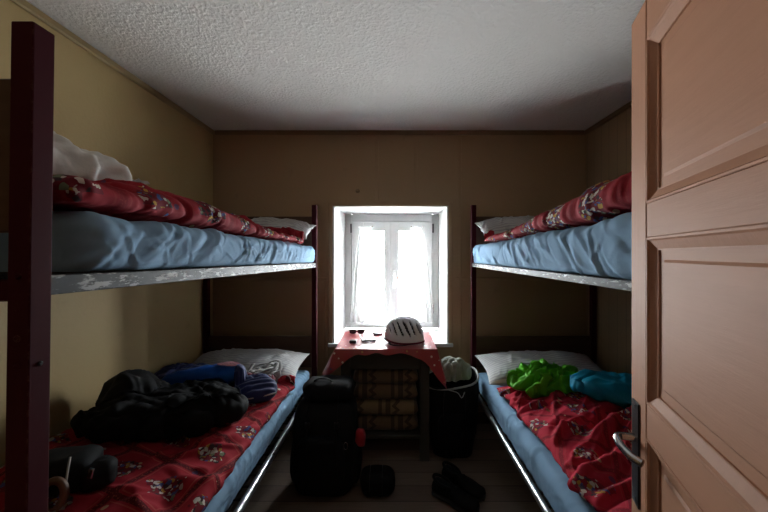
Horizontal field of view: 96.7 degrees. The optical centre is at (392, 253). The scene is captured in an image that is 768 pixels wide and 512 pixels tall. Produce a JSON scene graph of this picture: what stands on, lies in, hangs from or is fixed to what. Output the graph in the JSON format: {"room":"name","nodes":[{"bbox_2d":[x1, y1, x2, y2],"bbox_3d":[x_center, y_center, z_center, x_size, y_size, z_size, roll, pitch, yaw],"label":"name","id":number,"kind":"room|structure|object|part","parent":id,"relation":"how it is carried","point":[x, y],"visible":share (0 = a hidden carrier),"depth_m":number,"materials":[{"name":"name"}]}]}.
{"room":"hostel dormitory room","nodes":[
{"label":"hostel dormitory room","id":0,"kind":"room"},
{"bbox_2d":[0,0,212,466],"bbox_3d":[-1.510,0.184,1.635,0.120,2.351,3.430,0,0,0],"label":"wall","id":1,"kind":"structure","parent":0,"point":[96,335],"depth_m":1.78,"materials":[{"name":"beige paint"}]},
{"bbox_2d":[10,0,214,134],"bbox_3d":[-1.439,-0.974,1.405,0.022,0.035,2.690,0,0,0],"label":"trim","id":2,"kind":"structure","parent":1,"relation":"attached to","point":[23,4],"depth_m":1.66,"materials":[{"name":"paint"}]},
{"bbox_2d":[26,0,644,130],"bbox_3d":[0.052,-1.051,0.825,3.605,0.120,5.450,0,0,0],"label":"ceiling","id":3,"kind":"structure","parent":0,"point":[228,64],"depth_m":1.70,"materials":[{"name":"paint"}]},
{"bbox_2d":[225,424,553,511],"bbox_3d":[0.052,1.420,0.725,3.605,0.120,5.250,0,0,0],"label":"floor","id":4,"kind":"structure","parent":0,"point":[489,464],"depth_m":2.03,"materials":[{"name":"brown wood"}]},
{"bbox_2d":[0,21,316,511],"bbox_3d":[-1.014,0.494,1.581,0.882,1.732,2.079,0,0,0],"label":"bunk bed","id":5,"kind":"object","parent":4,"relation":"on","point":[29,283],"visible":0.55,"depth_m":0.55,"materials":[{"name":"red paint"}]},
{"bbox_3d":[-1.009,0.059,0.562,0.786,0.035,0.024,0,0,0],"label":"rail","id":6,"kind":"part","parent":5,"relation":"part of","materials":[{"name":"red paint"}]},
{"bbox_3d":[-1.009,-0.160,0.562,0.786,0.250,0.020,0,0,0],"label":"footboard","id":7,"kind":"part","parent":5,"relation":"part of","materials":[{"name":"brown wood"}]},
{"bbox_3d":[-0.604,0.494,0.562,0.060,1.732,0.036,0,0,0],"label":"post","id":8,"kind":"part","parent":5,"relation":"part of","materials":[{"name":"red paint"}]},
{"bbox_2d":[0,211,314,271],"bbox_3d":[-0.981,-0.012,1.617,0.827,0.155,1.924,0,0,0],"label":"mattress","id":9,"kind":"object","parent":5,"relation":"on","point":[82,241],"visible":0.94,"depth_m":0.81,"materials":[{"name":"blue fabric"}]},
{"bbox_2d":[52,174,303,243],"bbox_3d":[-0.992,-0.143,1.471,0.797,0.155,1.676,0,0,0],"label":"duvet","id":10,"kind":"object","parent":9,"relation":"on","point":[122,199],"visible":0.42,"depth_m":0.88,"materials":[{"name":"red fabric"}]},
{"bbox_2d":[53,133,149,183],"bbox_3d":[-1.081,-0.264,0.930,0.468,0.187,0.640,0,0,0],"label":"pillow","id":11,"kind":"object","parent":10,"relation":"on","point":[68,159],"visible":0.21,"depth_m":0.96,"materials":[{"name":"white fabric"}]},
{"bbox_2d":[251,217,316,238],"bbox_3d":[-0.926,-0.167,2.438,0.700,0.201,0.262,0,0,2],"label":"pillow","id":12,"kind":"object","parent":9,"relation":"on","point":[263,221],"visible":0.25,"depth_m":2.39,"materials":[{"name":"fabric"}]},
{"bbox_3d":[-0.599,0.069,1.582,0.030,0.066,2.004,0,0,0],"label":"rail","id":13,"kind":"part","parent":5,"relation":"part of","materials":[{"name":"white metal"}]},
{"bbox_3d":[-1.420,0.494,2.602,0.036,1.732,0.036,0,0,0],"label":"post","id":14,"kind":"part","parent":5,"relation":"part of","materials":[{"name":"red paint"}]},
{"bbox_2d":[203,370,309,511],"bbox_3d":[-1.003,0.914,1.584,0.784,0.119,1.990,0,0,0],"label":"mattress","id":15,"kind":"object","parent":5,"relation":"on","point":[243,467],"visible":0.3,"depth_m":1.55,"materials":[{"name":"blue fabric"}]},
{"bbox_2d":[0,374,295,511],"bbox_3d":[-1.030,0.786,1.395,0.839,0.176,1.560,0,0,0],"label":"duvet","id":16,"kind":"object","parent":15,"relation":"on","point":[168,474],"visible":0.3,"depth_m":1.27,"materials":[{"name":"red fabric"}]},
{"bbox_2d":[48,444,117,510],"bbox_3d":[-1.069,0.714,1.120,0.279,0.124,0.208,0,0,0],"label":"shoulder bag","id":17,"kind":"object","parent":16,"relation":"on","point":[82,468],"visible":0.8,"depth_m":1.10,"materials":[{"name":"black fabric"}]},
{"bbox_2d":[67,368,251,442],"bbox_3d":[-1.019,0.668,1.597,0.680,0.232,0.440,0,0,-15],"label":"jacket","id":18,"kind":"object","parent":16,"relation":"on","point":[135,405],"visible":1,"depth_m":1.46,"materials":[{"name":"black fabric"}]},
{"bbox_2d":[96,368,161,404],"bbox_3d":[-1.227,0.639,1.600,0.236,0.174,0.269,0,0,-28],"label":"hood","id":19,"kind":"object","parent":18,"relation":"attached to","point":[130,386],"depth_m":1.53,"materials":[{"name":"black fabric"}]},
{"bbox_2d":[155,362,207,379],"bbox_3d":[-1.237,0.706,2.021,0.327,0.108,0.238,0,0,0],"label":"trousers","id":20,"kind":"object","parent":16,"relation":"on","point":[165,371],"visible":0.34,"depth_m":2.01,"materials":[{"name":"blue fabric"}]},
{"bbox_2d":[162,364,235,385],"bbox_3d":[-1.036,0.667,1.875,0.401,0.122,0.168,0,0,0],"label":"sack","id":21,"kind":"object","parent":16,"relation":"on","point":[225,373],"visible":0.54,"depth_m":1.81,"materials":[{"name":"fabric"}]},
{"bbox_2d":[217,362,273,386],"bbox_3d":[-0.841,0.696,1.964,0.290,0.193,0.210,0,0,-15],"label":"shirt","id":22,"kind":"object","parent":16,"relation":"on","point":[229,364],"visible":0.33,"depth_m":1.91,"materials":[{"name":"red fabric"}]},
{"bbox_2d":[234,364,277,403],"bbox_3d":[-0.743,0.699,1.860,0.217,0.189,0.173,0,0,-33],"label":"pouch","id":23,"kind":"object","parent":16,"relation":"on","point":[259,388],"visible":0.8,"depth_m":1.83,"materials":[{"name":"blue fabric"}]},
{"bbox_2d":[246,360,281,378],"bbox_3d":[-0.791,0.709,2.059,0.245,0.102,0.186,0,0,0],"label":"bundle","id":24,"kind":"object","parent":16,"relation":"on","point":[271,369],"visible":0.77,"depth_m":2.06,"materials":[{"name":"grey fabric"}]},
{"bbox_2d":[193,348,308,381],"bbox_3d":[-1.020,0.766,2.356,0.800,0.175,0.396,0,0,0],"label":"pillow","id":25,"kind":"object","parent":15,"relation":"on","point":[291,360],"visible":0.59,"depth_m":2.32,"materials":[{"name":"fabric"}]},
{"bbox_3d":[-1.009,0.743,2.602,0.786,0.235,0.020,0,0,0],"label":"headboard","id":26,"kind":"part","parent":5,"relation":"part of","materials":[{"name":"brown wood"}]},
{"bbox_3d":[-0.596,0.992,1.582,0.031,0.031,2.004,0,0,0],"label":"rail","id":27,"kind":"part","parent":5,"relation":"part of","materials":[{"name":"silver metal"}]},
{"bbox_3d":[-1.009,-0.160,2.602,0.786,0.250,0.020,0,0,0],"label":"headboard","id":28,"kind":"part","parent":5,"relation":"part of","materials":[{"name":"brown wood"}]},
{"bbox_3d":[-0.598,0.494,2.602,0.036,1.732,0.036,0,0,0],"label":"post","id":29,"kind":"part","parent":5,"relation":"part of","materials":[{"name":"red paint"}]},
{"bbox_2d":[290,375,365,496],"bbox_3d":[-0.376,1.037,2.007,0.438,0.643,0.358,0,0,0],"label":"backpack","id":30,"kind":"object","parent":4,"relation":"on","point":[326,453],"visible":1,"depth_m":1.91,"materials":[{"name":"black fabric"}]},
{"bbox_3d":[-0.385,0.805,2.050,0.303,0.134,0.256,0,0,0],"label":"lid","id":31,"kind":"part","parent":30,"relation":"part of","materials":[{"name":"black fabric"}]},
{"bbox_2d":[360,464,394,496],"bbox_3d":[-0.088,1.294,1.955,0.197,0.147,0.159,0,0,0],"label":"sack","id":32,"kind":"object","parent":4,"relation":"on","point":[376,480],"visible":1,"depth_m":1.90,"materials":[{"name":"black fabric"}]},
{"bbox_2d":[341,353,428,460],"bbox_3d":[-0.045,0.988,2.458,0.654,0.744,0.485,0,0,0],"label":"table","id":33,"kind":"object","parent":4,"relation":"on","point":[375,360],"visible":0.28,"depth_m":2.25,"materials":[{"name":"brown wood"}]},
{"bbox_3d":[-0.311,0.999,2.260,0.062,0.722,0.050,0,0,0],"label":"leg","id":34,"kind":"part","parent":33,"relation":"part of","materials":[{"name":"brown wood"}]},
{"bbox_3d":[-0.311,0.999,2.655,0.062,0.722,0.050,0,0,0],"label":"leg","id":35,"kind":"part","parent":33,"relation":"part of","materials":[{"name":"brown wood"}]},
{"bbox_2d":[322,332,446,388],"bbox_3d":[-0.057,0.740,2.439,0.816,0.253,0.526,0,0,0],"label":"tablecloth","id":36,"kind":"object","parent":33,"relation":"on","point":[427,351],"visible":0.77,"depth_m":2.21,"materials":[{"name":"red fabric"}]},
{"bbox_2d":[349,339,356,343],"bbox_3d":[-0.276,0.602,2.351,0.047,0.022,0.036,0,0,0],"label":"matchbox","id":37,"kind":"object","parent":36,"relation":"on","point":[352,341],"visible":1,"depth_m":2.33,"materials":[{"name":"black cardboard"}]},
{"bbox_2d":[349,329,364,333],"bbox_3d":[-0.277,0.594,2.639,0.124,0.036,0.050,0,0,0],"label":"sunglasses","id":38,"kind":"object","parent":36,"relation":"on","point":[352,331],"visible":1,"depth_m":2.62,"materials":[{"name":"black plastic"}]},
{"bbox_2d":[359,334,376,341],"bbox_3d":[-0.177,0.589,2.399,0.118,0.040,0.068,0,0,-8],"label":"wallet","id":39,"kind":"object","parent":36,"relation":"on","point":[370,339],"visible":1,"depth_m":2.38,"materials":[{"name":"leather"}]},
{"bbox_2d":[372,331,384,335],"bbox_3d":[-0.085,0.603,2.600,0.145,0.021,0.085,0,0,0],"label":"torch","id":40,"kind":"object","parent":36,"relation":"on","point":[377,333],"visible":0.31,"depth_m":2.58,"materials":[{"name":"black plastic"}]},
{"bbox_2d":[382,315,424,345],"bbox_3d":[0.073,0.520,2.378,0.299,0.182,0.236,0,0,0],"label":"helmet","id":41,"kind":"object","parent":36,"relation":"on","point":[403,330],"visible":1,"depth_m":2.31,"materials":[{"name":"white plastic"}]},
{"bbox_2d":[357,412,417,429],"bbox_3d":[-0.048,1.134,2.442,0.436,0.104,0.361,0,0,0],"label":"blanket","id":42,"kind":"object","parent":33,"relation":"on","point":[385,421],"visible":0.41,"depth_m":2.27,"materials":[{"name":"beige fabric"}]},
{"bbox_2d":[355,397,417,414],"bbox_3d":[-0.051,1.029,2.442,0.440,0.104,0.362,0,0,0],"label":"blanket","id":43,"kind":"object","parent":42,"relation":"on","point":[365,406],"visible":0.41,"depth_m":2.27,"materials":[{"name":"beige fabric"}]},
{"bbox_2d":[354,382,417,398],"bbox_3d":[-0.050,0.925,2.440,0.429,0.104,0.361,0,0,0],"label":"blanket","id":44,"kind":"object","parent":43,"relation":"on","point":[362,390],"visible":0.52,"depth_m":2.27,"materials":[{"name":"beige fabric"}]},
{"bbox_2d":[353,369,417,383],"bbox_3d":[-0.050,0.820,2.440,0.440,0.104,0.361,0,0,0],"label":"blanket","id":45,"kind":"object","parent":44,"relation":"on","point":[395,376],"visible":0.51,"depth_m":2.27,"materials":[{"name":"beige fabric"}]},
{"bbox_2d":[365,415,419,438],"bbox_3d":[-0.051,1.199,2.458,0.465,0.022,0.445,0,0,0],"label":"shelf","id":46,"kind":"object","parent":33,"relation":"attached to","point":[415,433],"depth_m":2.25,"materials":[{"name":"brown wood"}]},
{"bbox_3d":[0.208,0.999,2.655,0.062,0.722,0.050,0,0,0],"label":"leg","id":47,"kind":"part","parent":33,"relation":"part of","materials":[{"name":"brown wood"}]},
{"bbox_3d":[0.208,0.999,2.260,0.062,0.722,0.050,0,0,0],"label":"leg","id":48,"kind":"part","parent":33,"relation":"part of","materials":[{"name":"brown wood"}]},
{"bbox_2d":[429,366,478,457],"bbox_3d":[0.411,1.084,2.347,0.370,0.548,0.348,0,0,0],"label":"trash bin","id":49,"kind":"object","parent":4,"relation":"on","point":[453,410],"visible":0.9,"depth_m":2.25,"materials":[{"name":"black plastic"}]},
{"bbox_2d":[441,356,471,381],"bbox_3d":[0.423,0.790,2.395,0.243,0.149,0.219,0,0,0],"label":"shirt","id":50,"kind":"object","parent":49,"relation":"in","point":[455,369],"visible":0.85,"depth_m":2.33,"materials":[{"name":"fabric"}]},
{"bbox_2d":[432,473,479,511],"bbox_3d":[0.334,1.304,1.858,0.280,0.111,0.107,0,0,36],"label":"shoe","id":51,"kind":"object","parent":4,"relation":"on","point":[443,489],"visible":1,"depth_m":1.84,"materials":[{"name":"rubber"}]},
{"bbox_2d":[442,461,485,501],"bbox_3d":[0.399,1.304,1.964,0.280,0.111,0.106,0,0,42],"label":"shoe","id":52,"kind":"object","parent":4,"relation":"on","point":[453,473],"visible":0.84,"depth_m":1.94,"materials":[{"name":"rubber"}]},
{"bbox_2d":[471,205,631,511],"bbox_3d":[1.068,0.494,1.581,0.950,1.732,2.079,0,0,0],"label":"bunk bed","id":53,"kind":"object","parent":4,"relation":"on","point":[587,345],"visible":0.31,"depth_m":2.58,"materials":[{"name":"red paint"}]},
{"bbox_3d":[0.613,0.494,2.602,0.036,1.732,0.036,0,0,0],"label":"post","id":54,"kind":"part","parent":53,"relation":"part of","materials":[{"name":"red paint"}]},
{"bbox_3d":[1.069,-0.160,2.602,0.876,0.250,0.020,0,0,0],"label":"headboard","id":55,"kind":"part","parent":53,"relation":"part of","materials":[{"name":"brown wood"}]},
{"bbox_3d":[0.611,1.023,1.582,0.031,0.031,2.004,0,0,0],"label":"rail","id":56,"kind":"part","parent":53,"relation":"part of","materials":[{"name":"silver metal"}]},
{"bbox_3d":[1.069,0.743,2.602,0.876,0.235,0.020,0,0,0],"label":"headboard","id":57,"kind":"part","parent":53,"relation":"part of","materials":[{"name":"brown wood"}]},
{"bbox_2d":[478,372,596,511],"bbox_3d":[1.054,0.936,1.584,0.892,0.137,1.990,0,0,0],"label":"mattress","id":58,"kind":"object","parent":53,"relation":"on","point":[548,475],"visible":0.28,"depth_m":1.52,"materials":[{"name":"blue fabric"}]},
{"bbox_2d":[475,350,603,385],"bbox_3d":[1.030,0.780,2.360,0.840,0.184,0.398,0,0,0],"label":"pillow","id":59,"kind":"object","parent":58,"relation":"on","point":[497,365],"visible":0.53,"depth_m":2.32,"materials":[{"name":"fabric"}]},
{"bbox_2d":[497,386,631,511],"bbox_3d":[1.101,0.790,1.395,0.937,0.209,1.560,0,0,0],"label":"duvet","id":60,"kind":"object","parent":58,"relation":"on","point":[578,429],"visible":0.35,"depth_m":1.49,"materials":[{"name":"red fabric"}]},
{"bbox_2d":[506,358,577,397],"bbox_3d":[0.928,0.728,2.049,0.514,0.185,0.342,0,0,0],"label":"jacket","id":61,"kind":"object","parent":60,"relation":"on","point":[538,379],"visible":0.81,"depth_m":1.95,"materials":[{"name":"green fabric"}]},
{"bbox_2d":[569,370,631,408],"bbox_3d":[1.196,0.713,1.827,0.457,0.140,0.318,0,0,16],"label":"garment","id":62,"kind":"object","parent":60,"relation":"on","point":[615,388],"visible":0.57,"depth_m":1.77,"materials":[{"name":"teal fabric"}]},
{"bbox_3d":[0.614,0.082,1.582,0.030,0.028,2.004,0,0,0],"label":"rail","id":63,"kind":"part","parent":53,"relation":"part of","materials":[{"name":"white metal"}]},
{"bbox_2d":[473,212,631,279],"bbox_3d":[1.041,-0.027,1.582,0.917,0.191,1.992,0,0,0],"label":"mattress","id":64,"kind":"object","parent":53,"relation":"on","point":[603,248],"visible":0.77,"depth_m":1.13,"materials":[{"name":"blue fabric"}]},
{"bbox_2d":[475,215,533,233],"bbox_3d":[0.974,-0.180,2.435,0.725,0.202,0.260,0,0,-2],"label":"pillow","id":65,"kind":"object","parent":64,"relation":"on","point":[497,224],"visible":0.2,"depth_m":2.38,"materials":[{"name":"fabric"}]},
{"bbox_2d":[484,171,631,241],"bbox_3d":[1.041,-0.164,1.456,0.907,0.178,1.681,0,0,0],"label":"duvet","id":66,"kind":"object","parent":64,"relation":"on","point":[608,199],"visible":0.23,"depth_m":1.09,"materials":[{"name":"red fabric"}]},
{"bbox_3d":[1.525,0.494,2.602,0.036,1.732,0.036,0,0,0],"label":"post","id":67,"kind":"part","parent":53,"relation":"part of","materials":[{"name":"red paint"}]},
{"bbox_2d":[213,135,585,411],"bbox_3d":[0.052,0.184,3.050,3.005,2.351,0.600,0,0,0],"label":"wall","id":68,"kind":"structure","parent":0,"point":[254,175],"depth_m":2.75,"materials":[{"name":"beige paint"}]},
{"bbox_2d":[213,277,325,279],"bbox_3d":[-0.993,0.200,2.747,0.914,0.024,0.006,0,0,0],"label":"trim","id":69,"kind":"structure","parent":68,"relation":"attached to","point":[219,278],"depth_m":2.74,"materials":[{"name":"brown wood"}]},
{"bbox_2d":[324,280,326,367],"bbox_3d":[-0.541,0.736,2.747,0.024,1.048,0.006,0,0,0],"label":"trim","id":70,"kind":"structure","parent":68,"relation":"attached to","point":[325,281],"depth_m":2.74,"materials":[{"name":"brown wood"}]},
{"bbox_2d":[376,135,378,201],"bbox_3d":[-0.127,-0.689,2.747,0.026,0.534,0.006,0,0,0],"label":"trim","id":71,"kind":"structure","parent":68,"relation":"attached to","point":[377,136],"depth_m":2.74,"materials":[{"name":"brown wood"}]},
{"bbox_2d":[328,206,452,346],"bbox_3d":[-0.019,0.173,3.021,1.003,1.144,0.598,0,0,0],"label":"window","id":72,"kind":"structure","parent":68,"relation":"in","point":[347,220],"depth_m":3.22,"materials":[{"name":"white wood"}]},
{"bbox_2d":[349,226,376,322],"bbox_3d":[-0.281,0.190,3.206,0.262,0.900,0.036,0,0,0],"label":"curtain","id":73,"kind":"object","parent":72,"relation":"attached to","point":[367,242],"visible":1,"depth_m":3.20,"materials":[{"name":"fabric"}]},
{"bbox_3d":[-0.210,0.185,3.261,0.360,0.980,0.067,0,0,0],"label":"sash","id":74,"kind":"part","parent":72,"relation":"part of","materials":[{"name":"white glass"}]},
{"bbox_3d":[-0.019,0.730,2.996,1.003,0.030,0.548,0,0,0],"label":"sill","id":75,"kind":"part","parent":72,"relation":"part of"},
{"bbox_3d":[-0.011,0.165,3.285,0.891,1.091,0.070,0,0,0],"label":"frame","id":76,"kind":"part","parent":72,"relation":"part of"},
{"bbox_3d":[0.171,0.185,3.261,0.403,0.980,0.067,0,0,0],"label":"sash","id":77,"kind":"part","parent":72,"relation":"part of","materials":[{"name":"white glass"}]},
{"bbox_2d":[408,226,433,321],"bbox_3d":[0.263,0.190,3.206,0.245,0.900,0.036,0,0,0],"label":"curtain","id":78,"kind":"object","parent":72,"relation":"attached to","point":[414,271],"visible":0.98,"depth_m":3.20,"materials":[{"name":"fabric"}]},
{"bbox_2d":[328,202,452,342],"bbox_3d":[-0.019,0.148,2.744,0.997,1.134,0.012,0,0,0],"label":"trim","id":79,"kind":"structure","parent":68,"relation":"attached to","point":[330,204],"depth_m":2.74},
{"bbox_2d":[286,412,498,423],"bbox_3d":[0.052,1.315,2.741,3.005,0.090,0.018,0,0,0],"label":"baseboard","id":80,"kind":"structure","parent":68,"relation":"attached to","point":[482,418],"depth_m":2.73,"materials":[{"name":"brown wood"}]},
{"bbox_2d":[215,130,583,134],"bbox_3d":[0.052,-0.974,2.739,2.961,0.035,0.022,0,0,0],"label":"trim","id":81,"kind":"structure","parent":68,"relation":"attached to","point":[217,132],"depth_m":2.73,"materials":[{"name":"brown wood"}]},
{"bbox_2d":[414,135,416,201],"bbox_3d":[0.183,-0.689,2.747,0.026,0.534,0.006,0,0,0],"label":"trim","id":82,"kind":"structure","parent":68,"relation":"attached to","point":[415,136],"depth_m":2.74,"materials":[{"name":"brown wood"}]},
{"bbox_2d":[459,137,461,358],"bbox_3d":[0.542,0.160,2.747,0.024,2.200,0.006,0,0,0],"label":"trim","id":83,"kind":"structure","parent":68,"relation":"attached to","point":[460,138],"depth_m":2.74,"materials":[{"name":"brown wood"}]},
{"bbox_2d":[455,277,554,279],"bbox_3d":[1.026,0.200,2.747,1.058,0.024,0.006,0,0,0],"label":"trim","id":84,"kind":"structure","parent":68,"relation":"attached to","point":[456,278],"depth_m":2.74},
{"bbox_2d":[586,107,631,373],"bbox_3d":[1.615,0.184,1.635,0.120,2.351,3.430,0,0,0],"label":"wall","id":85,"kind":"structure","parent":0,"point":[608,146],"depth_m":2.42,"materials":[{"name":"beige paint"}]},
{"bbox_2d":[584,100,631,134],"bbox_3d":[1.544,-0.974,1.405,0.022,0.035,2.690,0,0,0],"label":"trim","id":86,"kind":"structure","parent":85,"relation":"attached to","point":[628,105],"depth_m":2.42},
{"bbox_2d":[613,0,767,511],"bbox_3d":[0.442,0.407,0.460,0.132,1.883,0.712,0,0,22],"label":"door","id":87,"kind":"structure","parent":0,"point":[699,435],"depth_m":0.54,"materials":[{"name":"paint"}]},
{"bbox_3d":[0.506,0.418,0.736,0.045,0.033,0.091,0,0,22],"label":"lever handle","id":88,"kind":"part","parent":87,"relation":"part of","materials":[{"name":"metal"}]},
{"bbox_3d":[0.542,0.443,0.762,0.004,0.230,0.040,0,0,18],"label":"lock plate","id":89,"kind":"part","parent":87,"relation":"part of","materials":[{"name":"metal"}]},
{"bbox_3d":[0.462,-0.491,0.458,0.033,0.088,0.525,0,0,18],"label":"rail","id":90,"kind":"part","parent":87,"relation":"part of","materials":[{"name":"paint"}]},
{"bbox_3d":[0.462,0.643,0.458,0.033,0.517,0.526,0,0,18],"label":"moulding","id":91,"kind":"part","parent":87,"relation":"part of","materials":[{"name":"paint"}]},
{"bbox_3d":[0.462,0.643,0.458,0.008,0.519,0.528,0,0,18],"label":"panel","id":92,"kind":"part","parent":87,"relation":"part of","materials":[{"name":"paint"}]},
{"bbox_3d":[0.462,0.348,0.458,0.033,0.074,0.525,0,0,18],"label":"rail","id":93,"kind":"part","parent":87,"relation":"part of","materials":[{"name":"paint"}]},
{"bbox_3d":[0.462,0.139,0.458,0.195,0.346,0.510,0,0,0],"label":"moulding","id":94,"kind":"part","parent":87,"relation":"part of","materials":[{"name":"paint"}]},
{"bbox_3d":[0.462,-0.277,0.458,0.033,0.342,0.526,0,0,18],"label":"moulding","id":95,"kind":"part","parent":87,"relation":"part of","materials":[{"name":"paint"}]},
{"bbox_3d":[0.462,-0.070,0.458,0.033,0.074,0.525,0,0,18],"label":"rail","id":96,"kind":"part","parent":87,"relation":"part of","materials":[{"name":"paint"}]},
{"bbox_3d":[0.462,0.139,0.458,0.008,0.348,0.528,0,0,18],"label":"panel","id":97,"kind":"part","parent":87,"relation":"part of","materials":[{"name":"paint"}]},
{"bbox_3d":[0.462,-0.277,0.458,0.008,0.344,0.528,0,0,18],"label":"panel","id":98,"kind":"part","parent":87,"relation":"part of","materials":[{"name":"paint"}]}
]}

